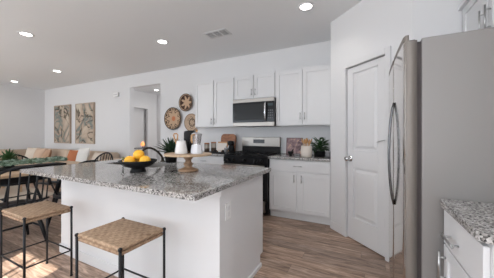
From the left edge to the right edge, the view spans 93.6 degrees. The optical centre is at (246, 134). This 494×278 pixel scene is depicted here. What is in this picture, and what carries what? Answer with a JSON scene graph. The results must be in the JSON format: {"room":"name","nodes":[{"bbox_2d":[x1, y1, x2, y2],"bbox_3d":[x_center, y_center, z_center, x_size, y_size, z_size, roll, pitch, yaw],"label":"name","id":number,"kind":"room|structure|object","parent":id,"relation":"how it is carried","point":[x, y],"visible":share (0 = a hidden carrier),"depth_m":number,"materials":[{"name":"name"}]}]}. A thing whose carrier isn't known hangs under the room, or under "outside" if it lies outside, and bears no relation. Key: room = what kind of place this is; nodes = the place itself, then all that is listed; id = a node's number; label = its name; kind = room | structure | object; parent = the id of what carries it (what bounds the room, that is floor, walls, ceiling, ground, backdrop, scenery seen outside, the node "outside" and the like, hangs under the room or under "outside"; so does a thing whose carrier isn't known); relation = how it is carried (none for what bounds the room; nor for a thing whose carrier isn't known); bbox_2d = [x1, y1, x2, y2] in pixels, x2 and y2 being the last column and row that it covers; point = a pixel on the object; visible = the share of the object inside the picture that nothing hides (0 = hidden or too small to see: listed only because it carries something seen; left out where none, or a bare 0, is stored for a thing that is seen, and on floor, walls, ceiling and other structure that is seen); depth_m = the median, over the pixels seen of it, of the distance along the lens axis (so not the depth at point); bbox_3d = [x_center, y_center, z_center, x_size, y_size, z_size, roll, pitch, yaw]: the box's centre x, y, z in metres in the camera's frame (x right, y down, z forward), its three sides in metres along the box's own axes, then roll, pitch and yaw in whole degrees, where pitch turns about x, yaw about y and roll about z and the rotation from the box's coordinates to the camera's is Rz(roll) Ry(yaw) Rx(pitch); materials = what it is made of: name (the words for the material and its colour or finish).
{"room":"kitchen","nodes":[
{"label":"kitchen","id":0,"kind":"room"},
{"bbox_2d":[0,84,44,149],"bbox_3d":[-7.768,-0.125,6.080,0.150,2.740,9.150,0,0,27],"label":"wall","id":1,"kind":"structure","parent":0,"point":[22,109],"depth_m":7.28,"materials":[{"name":"white paint"}]},
{"bbox_2d":[134,108,145,153],"bbox_3d":[-3.902,-0.125,8.133,0.100,2.740,1.400,0,0,27],"label":"wall","id":2,"kind":"structure","parent":0,"point":[139,114],"depth_m":8.21,"materials":[{"name":"white paint"}]},
{"bbox_2d":[134,90,156,158],"bbox_3d":[-3.875,-0.125,7.744,0.100,2.740,2.270,0,0,27],"label":"wall","id":3,"kind":"structure","parent":0,"point":[143,100],"depth_m":8.35,"materials":[{"name":"white paint"}]},
{"bbox_2d":[157,94,159,159],"bbox_3d":[-1.779,-0.125,7.901,5.500,2.740,0.100,0,0,27],"label":"wall","id":4,"kind":"structure","parent":0,"point":[158,95],"depth_m":8.61,"materials":[{"name":"white paint"}]},
{"bbox_2d":[164,153,176,162],"bbox_3d":[-0.908,0.274,2.772,0.158,0.115,0.158,0,0,27],"label":"pot","id":5,"kind":"object","parent":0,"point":[167,159],"depth_m":2.72,"materials":[{"name":"black"}]},
{"bbox_2d":[0,0,361,93],"bbox_3d":[-2.952,-1.545,3.648,10.940,0.100,9.150,0,0,27],"label":"ceiling","id":6,"kind":"structure","parent":0,"point":[88,41],"depth_m":3.43,"materials":[{"name":"white paint"}]},
{"bbox_2d":[17,31,34,36],"bbox_3d":[-3.286,-1.492,3.453,0.196,0.006,0.196,0,0,27],"label":"recessed light","id":7,"kind":"object","parent":6,"relation":"in","point":[23,33],"visible":1,"depth_m":3.46,"materials":[{"name":"white paint"}]},
{"bbox_2d":[156,39,168,43],"bbox_3d":[-1.362,-1.492,3.735,0.196,0.006,0.196,0,0,27],"label":"recessed light","id":8,"kind":"object","parent":6,"relation":"in","point":[160,41],"visible":1,"depth_m":3.72,"materials":[{"name":"white paint"}]},
{"bbox_2d":[203,28,231,38],"bbox_3d":[-0.435,-1.490,3.441,0.370,0.011,0.210,0,0,27],"label":"ceiling vent","id":9,"kind":"object","parent":6,"relation":"in","point":[221,32],"visible":1,"depth_m":3.43,"materials":[{"name":"white metal"}]},
{"bbox_2d":[297,2,314,10],"bbox_3d":[0.689,-1.492,2.710,0.196,0.006,0.196,0,0,27],"label":"recessed light","id":10,"kind":"object","parent":6,"relation":"in","point":[305,6],"visible":1,"depth_m":2.70,"materials":[{"name":"white paint"}]},
{"bbox_2d":[45,41,330,161],"bbox_3d":[-2.033,-0.125,5.469,10.640,2.740,0.130,0,0,27],"label":"wall","id":11,"kind":"structure","parent":0,"point":[114,116],"depth_m":5.26,"materials":[{"name":"white paint"}]},
{"bbox_2d":[54,104,71,142],"bbox_3d":[-5.765,-0.323,7.250,0.910,1.185,0.054,0,0,27],"label":"framed artwork","id":12,"kind":"object","parent":11,"relation":"attached to","point":[62,114],"visible":1,"depth_m":7.20,"materials":[{"name":"beige paper"}]},
{"bbox_2d":[75,102,94,143],"bbox_3d":[-4.681,-0.320,6.702,0.900,1.170,0.054,0,0,27],"label":"framed artwork","id":13,"kind":"object","parent":11,"relation":"attached to","point":[84,112],"visible":1,"depth_m":6.67,"materials":[{"name":"beige paper"}]},
{"bbox_2d":[164,107,180,129],"bbox_3d":[-1.647,-0.355,5.168,0.498,0.498,0.054,0,0,27],"label":"woven basket","id":14,"kind":"object","parent":11,"relation":"attached to","point":[172,117],"visible":1,"depth_m":5.18,"materials":[{"name":"beige wicker"}]},
{"bbox_2d":[179,94,191,110],"bbox_3d":[-1.312,-0.690,4.999,0.378,0.378,0.054,0,0,27],"label":"woven basket","id":15,"kind":"object","parent":11,"relation":"attached to","point":[185,101],"visible":1,"depth_m":5.01,"materials":[{"name":"brown wicker"}]},
{"bbox_2d":[184,114,196,130],"bbox_3d":[-1.174,-0.255,4.929,0.378,0.378,0.054,0,0,27],"label":"woven basket","id":16,"kind":"object","parent":11,"relation":"attached to","point":[189,122],"visible":0.77,"depth_m":4.95,"materials":[{"name":"beige wicker"}]},
{"bbox_2d":[195,76,234,127],"bbox_3d":[-0.559,-0.590,4.447,0.883,0.900,0.361,0,0,27],"label":"upper cabinet","id":17,"kind":"object","parent":11,"relation":"attached to","point":[214,98],"visible":0.91,"depth_m":4.30,"materials":[{"name":"white paint"}]},
{"bbox_2d":[234,71,275,99],"bbox_3d":[0.180,-0.823,4.074,0.768,0.435,0.361,0,0,27],"label":"upper cabinet","id":18,"kind":"object","parent":11,"relation":"attached to","point":[257,85],"visible":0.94,"depth_m":3.93,"materials":[{"name":"white paint"}]},
{"bbox_2d":[233,97,280,126],"bbox_3d":[0.169,-0.370,4.020,0.760,0.460,0.468,0,0,27],"label":"microwave","id":19,"kind":"object","parent":18,"relation":"attached to","point":[256,112],"visible":0.97,"depth_m":3.85,"materials":[{"name":"black"}]},
{"bbox_2d":[276,64,330,125],"bbox_3d":[0.921,-0.590,3.699,0.888,0.900,0.361,0,0,27],"label":"upper cabinet","id":20,"kind":"object","parent":11,"relation":"attached to","point":[303,94],"visible":0.87,"depth_m":3.56,"materials":[{"name":"white paint"}]},
{"bbox_2d":[2,180,390,277],"bbox_3d":[-2.952,1.295,3.648,10.940,0.100,9.150,0,0,27],"label":"floor","id":21,"kind":"structure","parent":0,"point":[292,248],"depth_m":2.41,"materials":[{"name":"brown wood"}]},
{"bbox_2d":[0,154,40,201],"bbox_3d":[-3.897,0.792,3.929,0.556,0.912,0.626,0,0,27],"label":"dining chair","id":22,"kind":"object","parent":21,"relation":"on","point":[4,199],"visible":0.3,"depth_m":3.93,"materials":[{"name":"black wood"}]},
{"bbox_2d":[0,166,51,241],"bbox_3d":[-2.601,0.792,2.546,0.556,0.912,0.626,0,0,27],"label":"dining chair","id":23,"kind":"object","parent":21,"relation":"on","point":[8,204],"visible":0.67,"depth_m":2.59,"materials":[{"name":"black wood"}]},
{"bbox_2d":[0,185,53,202],"bbox_3d":[-5.660,1.238,4.764,3.000,0.012,1.700,0,0,27],"label":"area rug","id":24,"kind":"object","parent":21,"relation":"on","point":[13,191],"visible":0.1,"depth_m":4.93,"materials":[{"name":"beige carpet"}]},
{"bbox_2d":[0,200,72,277],"bbox_3d":[-1.812,0.937,2.002,0.453,0.616,0.343,0,0,27],"label":"counter stool","id":25,"kind":"object","parent":21,"relation":"on","point":[28,213],"visible":1,"depth_m":1.95,"materials":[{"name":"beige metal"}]},
{"bbox_2d":[0,161,79,201],"bbox_3d":[-3.350,0.874,3.126,1.120,0.768,2.200,0,0,27],"label":"dining table","id":26,"kind":"object","parent":21,"relation":"on","point":[4,178],"visible":0.38,"depth_m":3.29,"materials":[{"name":"brown wood"}]},
{"bbox_2d":[0,148,19,166],"bbox_3d":[-3.592,0.346,3.493,0.281,0.288,0.282,0,0,27],"label":"agave","id":27,"kind":"object","parent":26,"relation":"on","point":[8,156],"visible":0.59,"depth_m":3.46,"materials":[{"name":"green plant"}]},
{"bbox_2d":[0,156,67,171],"bbox_3d":[-3.322,0.410,2.983,0.349,0.160,1.704,0,0,27],"label":"table runner","id":28,"kind":"object","parent":26,"relation":"on","point":[52,159],"visible":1,"depth_m":3.35,"materials":[{"name":"green fabric"}]},
{"bbox_2d":[0,148,120,180],"bbox_3d":[-5.595,0.833,5.403,4.180,0.825,3.100,0,0,27],"label":"sectional sofa","id":29,"kind":"object","parent":21,"relation":"on","point":[55,152],"visible":0.15,"depth_m":6.47,"materials":[{"name":"beige fabric"}]},
{"bbox_2d":[0,149,10,158],"bbox_3d":[-7.044,0.606,6.465,0.206,0.372,0.710,0,0,27],"label":"cushion","id":30,"kind":"object","parent":29,"relation":"on","point":[3,150],"depth_m":6.58,"materials":[{"name":"beige fabric"}]},
{"bbox_2d":[24,147,39,158],"bbox_3d":[-6.268,0.578,6.752,0.430,0.411,0.201,0,0,10],"label":"throw pillow","id":31,"kind":"object","parent":29,"relation":"on","point":[29,153],"visible":0.54,"depth_m":6.69,"materials":[{"name":"beige fabric"}]},
{"bbox_2d":[33,148,45,157],"bbox_3d":[-5.882,0.587,6.556,0.410,0.392,0.197,0,0,21],"label":"throw pillow","id":32,"kind":"object","parent":29,"relation":"on","point":[38,153],"visible":0.61,"depth_m":6.49,"materials":[{"name":"beige fabric"}]},
{"bbox_2d":[41,149,51,162],"bbox_3d":[-5.501,0.592,6.362,0.400,0.382,0.196,0,0,38],"label":"throw pillow","id":33,"kind":"object","parent":29,"relation":"on","point":[47,153],"visible":0.56,"depth_m":6.27,"materials":[{"name":"beige fabric"}]},
{"bbox_2d":[51,149,68,161],"bbox_3d":[-5.316,0.606,6.654,0.830,0.372,0.206,0,0,27],"label":"cushion","id":34,"kind":"object","parent":29,"relation":"on","point":[55,152],"depth_m":6.57,"materials":[{"name":"beige fabric"}]},
{"bbox_2d":[67,150,77,160],"bbox_3d":[-4.286,0.582,5.729,0.420,0.401,0.199,0,0,18],"label":"throw pillow","id":35,"kind":"object","parent":29,"relation":"on","point":[72,154],"visible":0.5,"depth_m":5.66,"materials":[{"name":"brown fabric"}]},
{"bbox_2d":[76,147,89,161],"bbox_3d":[-3.857,0.539,5.438,0.500,0.488,0.195,0,0,33],"label":"throw pillow","id":36,"kind":"object","parent":29,"relation":"on","point":[83,153],"visible":0.64,"depth_m":5.34,"materials":[{"name":"white fabric"}]},
{"bbox_2d":[91,152,101,160],"bbox_3d":[-3.499,0.602,5.380,0.380,0.363,0.193,0,0,38],"label":"throw pillow","id":37,"kind":"object","parent":29,"relation":"on","point":[95,155],"visible":0.38,"depth_m":5.32,"materials":[{"name":"beige fabric"}]},
{"bbox_2d":[88,151,108,159],"bbox_3d":[-3.817,0.606,5.896,0.830,0.372,0.206,0,0,27],"label":"cushion","id":38,"kind":"object","parent":29,"relation":"on","point":[91,154],"depth_m":5.81,"materials":[{"name":"beige fabric"}]},
{"bbox_2d":[48,160,97,226],"bbox_3d":[-2.303,0.792,3.180,0.556,0.912,0.626,0,0,27],"label":"dining chair","id":39,"kind":"object","parent":21,"relation":"on","point":[57,195],"visible":0.17,"depth_m":3.00,"materials":[{"name":"black wood"}]},
{"bbox_2d":[95,152,112,160],"bbox_3d":[-2.800,0.792,4.216,0.626,0.912,0.556,0,0,27],"label":"dining chair","id":40,"kind":"object","parent":21,"relation":"on","point":[104,153],"visible":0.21,"depth_m":4.46,"materials":[{"name":"black wood"}]},
{"bbox_2d":[74,217,165,277],"bbox_3d":[-0.825,0.937,1.528,0.453,0.616,0.343,0,0,27],"label":"counter stool","id":41,"kind":"object","parent":21,"relation":"on","point":[119,237],"visible":1,"depth_m":1.48,"materials":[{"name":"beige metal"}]},
{"bbox_2d":[59,175,262,277],"bbox_3d":[-0.899,0.804,2.362,2.036,0.882,0.812,0,0,27],"label":"kitchen island","id":42,"kind":"object","parent":21,"relation":"on","point":[199,241],"visible":0.65,"depth_m":1.86,"materials":[{"name":"white paint"}]},
{"bbox_2d":[20,159,270,200],"bbox_3d":[-0.960,0.347,2.248,2.098,0.032,1.158,0,0,27],"label":"island countertop","id":43,"kind":"structure","parent":42,"relation":"on","point":[209,179],"depth_m":1.86,"materials":[{"name":"stone"}]},
{"bbox_2d":[121,157,124,173],"bbox_3d":[-1.036,0.259,1.941,0.034,0.144,0.034,0,0,27],"label":"glass bottle","id":44,"kind":"object","parent":43,"relation":"on","point":[122,158],"visible":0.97,"depth_m":1.94,"materials":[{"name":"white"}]},
{"bbox_2d":[118,158,156,172],"bbox_3d":[-0.971,0.279,2.070,0.320,0.104,0.320,0,0,27],"label":"fruit bowl","id":45,"kind":"object","parent":43,"relation":"on","point":[136,167],"visible":0.87,"depth_m":1.98,"materials":[{"name":"black"}]},
{"bbox_2d":[124,156,135,161],"bbox_3d":[-1.037,0.232,2.050,0.096,0.092,0.096,0,0,27],"label":"orange","id":46,"kind":"object","parent":45,"relation":"in","point":[128,158],"visible":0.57,"depth_m":2.02,"materials":[{"name":"orange food"}]},
{"bbox_2d":[139,155,150,161],"bbox_3d":[-0.901,0.230,2.050,0.096,0.092,0.096,0,0,5],"label":"orange","id":47,"kind":"object","parent":45,"relation":"in","point":[143,158],"visible":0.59,"depth_m":2.02,"materials":[{"name":"orange food"}]},
{"bbox_2d":[111,162,172,167],"bbox_3d":[-1.201,0.443,2.657,0.768,0.205,0.368,0,0,27],"label":"sink","id":48,"kind":"object","parent":43,"relation":"in","point":[155,164],"visible":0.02,"depth_m":2.79,"materials":[{"name":"silver metal"}]},
{"bbox_2d":[142,147,164,161],"bbox_3d":[-1.122,0.239,2.790,0.303,0.184,0.096,0,0,-31],"label":"faucet","id":49,"kind":"object","parent":43,"relation":"on","point":[145,148],"visible":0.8,"depth_m":2.80,"materials":[{"name":"black metal"}]},
{"bbox_2d":[154,138,178,162],"bbox_3d":[-0.911,0.174,2.785,0.417,0.313,0.443,0,0,4],"label":"aloe","id":50,"kind":"object","parent":43,"relation":"on","point":[169,147],"visible":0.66,"depth_m":2.72,"materials":[{"name":"green plant"}]},
{"bbox_2d":[164,152,211,171],"bbox_3d":[-0.535,0.252,2.113,0.426,0.159,0.426,0,0,27],"label":"cake stand","id":51,"kind":"object","parent":43,"relation":"on","point":[188,164],"visible":0.94,"depth_m":2.05,"materials":[{"name":"brown wood"}]},
{"bbox_2d":[173,133,187,153],"bbox_3d":[-0.590,0.079,2.078,0.111,0.188,0.111,0,0,-44],"label":"pitcher","id":52,"kind":"object","parent":51,"relation":"on","point":[181,148],"visible":0.97,"depth_m":2.04,"materials":[{"name":"white ceramic"}]},
{"bbox_2d":[175,141,187,153],"bbox_3d":[-0.590,0.114,2.078,0.112,0.118,0.112,0,0,27],"label":"mug","id":53,"kind":"object","parent":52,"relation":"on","point":[181,148],"depth_m":2.04,"materials":[{"name":"white ceramic"}]},
{"bbox_2d":[184,130,195,152],"bbox_3d":[-0.533,0.067,2.188,0.122,0.212,0.122,0,0,27],"label":"press","id":54,"kind":"object","parent":51,"relation":"on","point":[187,134],"visible":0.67,"depth_m":2.14,"materials":[{"name":"black"}]},
{"bbox_2d":[191,129,202,153],"bbox_3d":[-0.463,0.064,2.079,0.128,0.219,0.100,0,0,-41],"label":"moka pot","id":55,"kind":"object","parent":51,"relation":"on","point":[196,148],"visible":0.99,"depth_m":2.05,"materials":[{"name":"white ceramic"}]},
{"bbox_2d":[225,202,230,220],"bbox_3d":[-0.133,0.545,1.653,0.008,0.116,0.074,0,0,27],"label":"wall outlet","id":56,"kind":"object","parent":42,"relation":"attached to","point":[228,205],"visible":1,"depth_m":1.64,"materials":[{"name":"white plastic"}]},
{"bbox_2d":[191,156,223,164],"bbox_3d":[-0.623,0.804,4.323,0.879,0.882,0.640,0,0,27],"label":"base cabinet","id":57,"kind":"object","parent":21,"relation":"on","point":[207,159],"visible":0.03,"depth_m":4.01,"materials":[{"name":"white paint"}]},
{"bbox_2d":[203,151,236,155],"bbox_3d":[-0.632,0.347,4.327,0.899,0.032,0.644,0,0,27],"label":"countertop","id":58,"kind":"structure","parent":57,"relation":"on","point":[213,154],"depth_m":3.91,"materials":[{"name":"stone"}]},
{"bbox_2d":[204,143,209,151],"bbox_3d":[-0.743,0.242,4.296,0.098,0.178,0.098,0,0,27],"label":"storage jar","id":59,"kind":"object","parent":58,"relation":"on","point":[206,145],"visible":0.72,"depth_m":4.26,"materials":[{"name":"clear glass"}]},
{"bbox_2d":[211,142,215,150],"bbox_3d":[-0.626,0.234,4.349,0.098,0.193,0.098,0,0,27],"label":"storage jar","id":60,"kind":"object","parent":58,"relation":"on","point":[213,144],"visible":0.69,"depth_m":4.31,"materials":[{"name":"clear glass"}]},
{"bbox_2d":[210,151,228,153],"bbox_3d":[-0.480,0.316,4.085,0.320,0.030,0.180,0,0,27],"label":"serving tray","id":61,"kind":"object","parent":58,"relation":"on","point":[217,152],"visible":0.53,"depth_m":4.00,"materials":[{"name":"black"}]},
{"bbox_2d":[221,134,235,150],"bbox_3d":[-0.359,0.162,4.435,0.330,0.344,0.073,0,0,27],"label":"cutting board","id":62,"kind":"object","parent":58,"relation":"on","point":[225,137],"visible":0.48,"depth_m":4.43,"materials":[{"name":"brown wood"}]},
{"bbox_2d":[227,141,234,152],"bbox_3d":[-0.295,0.221,4.130,0.132,0.220,0.166,0,0,27],"label":"coffee grinder","id":63,"kind":"object","parent":58,"relation":"on","point":[230,143],"visible":0.87,"depth_m":4.12,"materials":[{"name":"black plastic"}]},
{"bbox_3d":[-0.448,0.236,4.281,0.300,0.200,0.109,0,0,27],"label":"wooden crate","id":64,"kind":"object","parent":58,"relation":"on","visible":0},
{"bbox_2d":[217,143,226,150],"bbox_3d":[-0.469,0.239,4.283,0.210,0.158,0.034,0,0,27],"label":"card","id":65,"kind":"object","parent":64,"relation":"in","point":[220,146],"visible":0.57,"depth_m":4.29,"materials":[{"name":"beige paper"}]},
{"bbox_2d":[224,137,280,214],"bbox_3d":[0.093,0.630,3.906,0.766,1.170,0.704,0,0,27],"label":"gas range","id":66,"kind":"object","parent":21,"relation":"on","point":[255,152],"visible":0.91,"depth_m":3.75,"materials":[{"name":"black metal"}]},
{"bbox_2d":[224,153,280,157],"bbox_3d":[0.106,0.343,3.932,0.766,0.032,0.645,0,0,27],"label":"cooktop","id":67,"kind":"object","parent":66,"relation":"in","point":[231,155],"depth_m":3.70,"materials":[{"name":"black"}]},
{"bbox_2d":[269,159,330,224],"bbox_3d":[0.858,0.804,3.575,0.888,0.882,0.640,0,0,27],"label":"base cabinet","id":68,"kind":"object","parent":21,"relation":"on","point":[298,189],"visible":0.92,"depth_m":3.31,"materials":[{"name":"white paint"}]},
{"bbox_2d":[268,153,330,161],"bbox_3d":[0.857,0.346,3.575,0.890,0.034,0.644,0,0,27],"label":"countertop","id":69,"kind":"structure","parent":68,"relation":"on","point":[285,156],"depth_m":3.34,"materials":[{"name":"stone"}]},
{"bbox_2d":[286,138,302,154],"bbox_3d":[0.781,0.193,3.830,0.270,0.277,0.062,0,0,27],"label":"display","id":70,"kind":"object","parent":69,"relation":"on","point":[291,143],"visible":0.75,"depth_m":3.82,"materials":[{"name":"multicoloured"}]},
{"bbox_2d":[301,145,311,157],"bbox_3d":[0.868,0.247,3.393,0.164,0.168,0.164,0,0,27],"label":"utensil crock","id":71,"kind":"object","parent":69,"relation":"on","point":[306,151],"visible":0.91,"depth_m":3.33,"materials":[{"name":"beige ceramic"}]},
{"bbox_2d":[310,137,329,156],"bbox_3d":[1.056,0.182,3.500,0.410,0.297,0.329,0,0,27],"label":"potted herb","id":72,"kind":"object","parent":69,"relation":"on","point":[320,152],"visible":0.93,"depth_m":3.44,"materials":[{"name":"green plant"}]},
{"bbox_2d":[313,150,324,156],"bbox_3d":[1.088,0.288,3.484,0.176,0.085,0.176,0,0,27],"label":"pot","id":73,"kind":"object","parent":72,"relation":"attached to","point":[319,153],"depth_m":3.42,"materials":[{"name":"black ceramic"}]},
{"bbox_2d":[325,151,330,157],"bbox_3d":[1.145,0.280,3.276,0.082,0.102,0.082,0,0,27],"label":"glass jar","id":74,"kind":"object","parent":69,"relation":"on","point":[327,153],"visible":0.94,"depth_m":3.24,"materials":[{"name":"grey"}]},
{"bbox_2d":[388,27,493,277],"bbox_3d":[1.406,0.350,1.519,0.840,1.790,0.910,0,0,27],"label":"refrigerator","id":75,"kind":"object","parent":21,"relation":"on","point":[441,129],"visible":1,"depth_m":1.22,"materials":[{"name":"grey metal"}]},
{"bbox_2d":[438,210,493,277],"bbox_3d":[1.188,0.804,0.836,0.710,0.882,0.466,0,0,27],"label":"base cabinet","id":76,"kind":"object","parent":21,"relation":"on","point":[465,256],"visible":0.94,"depth_m":0.95,"materials":[{"name":"white paint"}]},
{"bbox_2d":[441,199,493,244],"bbox_3d":[1.197,0.347,0.835,0.694,0.032,0.480,0,0,27],"label":"countertop","id":77,"kind":"structure","parent":76,"relation":"on","point":[477,218],"depth_m":0.95,"materials":[{"name":"stone"}]},
{"bbox_2d":[331,0,412,236],"bbox_3d":[1.343,-0.125,2.590,0.110,2.740,1.109,0,0,-18],"label":"wall","id":78,"kind":"structure","parent":0,"point":[370,26],"depth_m":2.77,"materials":[{"name":"white paint"}]},
{"bbox_2d":[330,220,341,234],"bbox_3d":[1.284,1.195,2.570,0.014,0.100,1.109,0,0,-18],"label":"baseboard","id":79,"kind":"structure","parent":78,"relation":"attached to","point":[333,225],"depth_m":2.98,"materials":[{"name":"white paint"}]},
{"bbox_2d":[344,56,384,256],"bbox_3d":[1.288,0.222,2.554,0.106,2.023,0.546,0,0,-18],"label":"door","id":80,"kind":"structure","parent":78,"relation":"in","point":[366,81],"depth_m":2.55,"materials":[{"name":"white paint"}]},
{"bbox_2d":[342,46,390,261],"bbox_3d":[1.286,0.193,2.560,0.016,2.105,0.666,0,0,-18],"label":"trim","id":81,"kind":"structure","parent":78,"relation":"attached to","point":[387,51],"depth_m":2.34,"materials":[{"name":"white paint"}]},
{"bbox_2d":[413,0,462,41],"bbox_3d":[1.779,-0.125,1.943,0.656,2.740,0.100,0,0,27],"label":"wall","id":82,"kind":"structure","parent":0,"point":[431,18],"depth_m":1.98,"materials":[{"name":"white paint"}]},
{"bbox_3d":[1.863,-0.125,1.216,0.150,2.740,9.150,0,0,27],"label":"wall","id":83,"kind":"structure","parent":0,"visible":0},
{"bbox_2d":[458,0,493,31],"bbox_3d":[1.681,-0.830,1.425,0.361,0.430,0.900,0,0,27],"label":"upper cabinet","id":84,"kind":"object","parent":83,"relation":"attached to","point":[476,14],"visible":0.49,"depth_m":1.66,"materials":[{"name":"white paint"}]},
{"bbox_3d":[-0.971,0.230,2.145,0.096,0.092,0.096,0,0,-25],"label":"orange","id":85,"kind":"object","parent":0,"visible":0},
{"bbox_2d":[133,149,144,159],"bbox_3d":[-0.971,0.180,2.082,0.096,0.092,0.096,0,0,-17],"label":"orange","id":86,"kind":"object","parent":85,"relation":"on","point":[137,154],"visible":0.87,"depth_m":2.05,"materials":[{"name":"orange food"}]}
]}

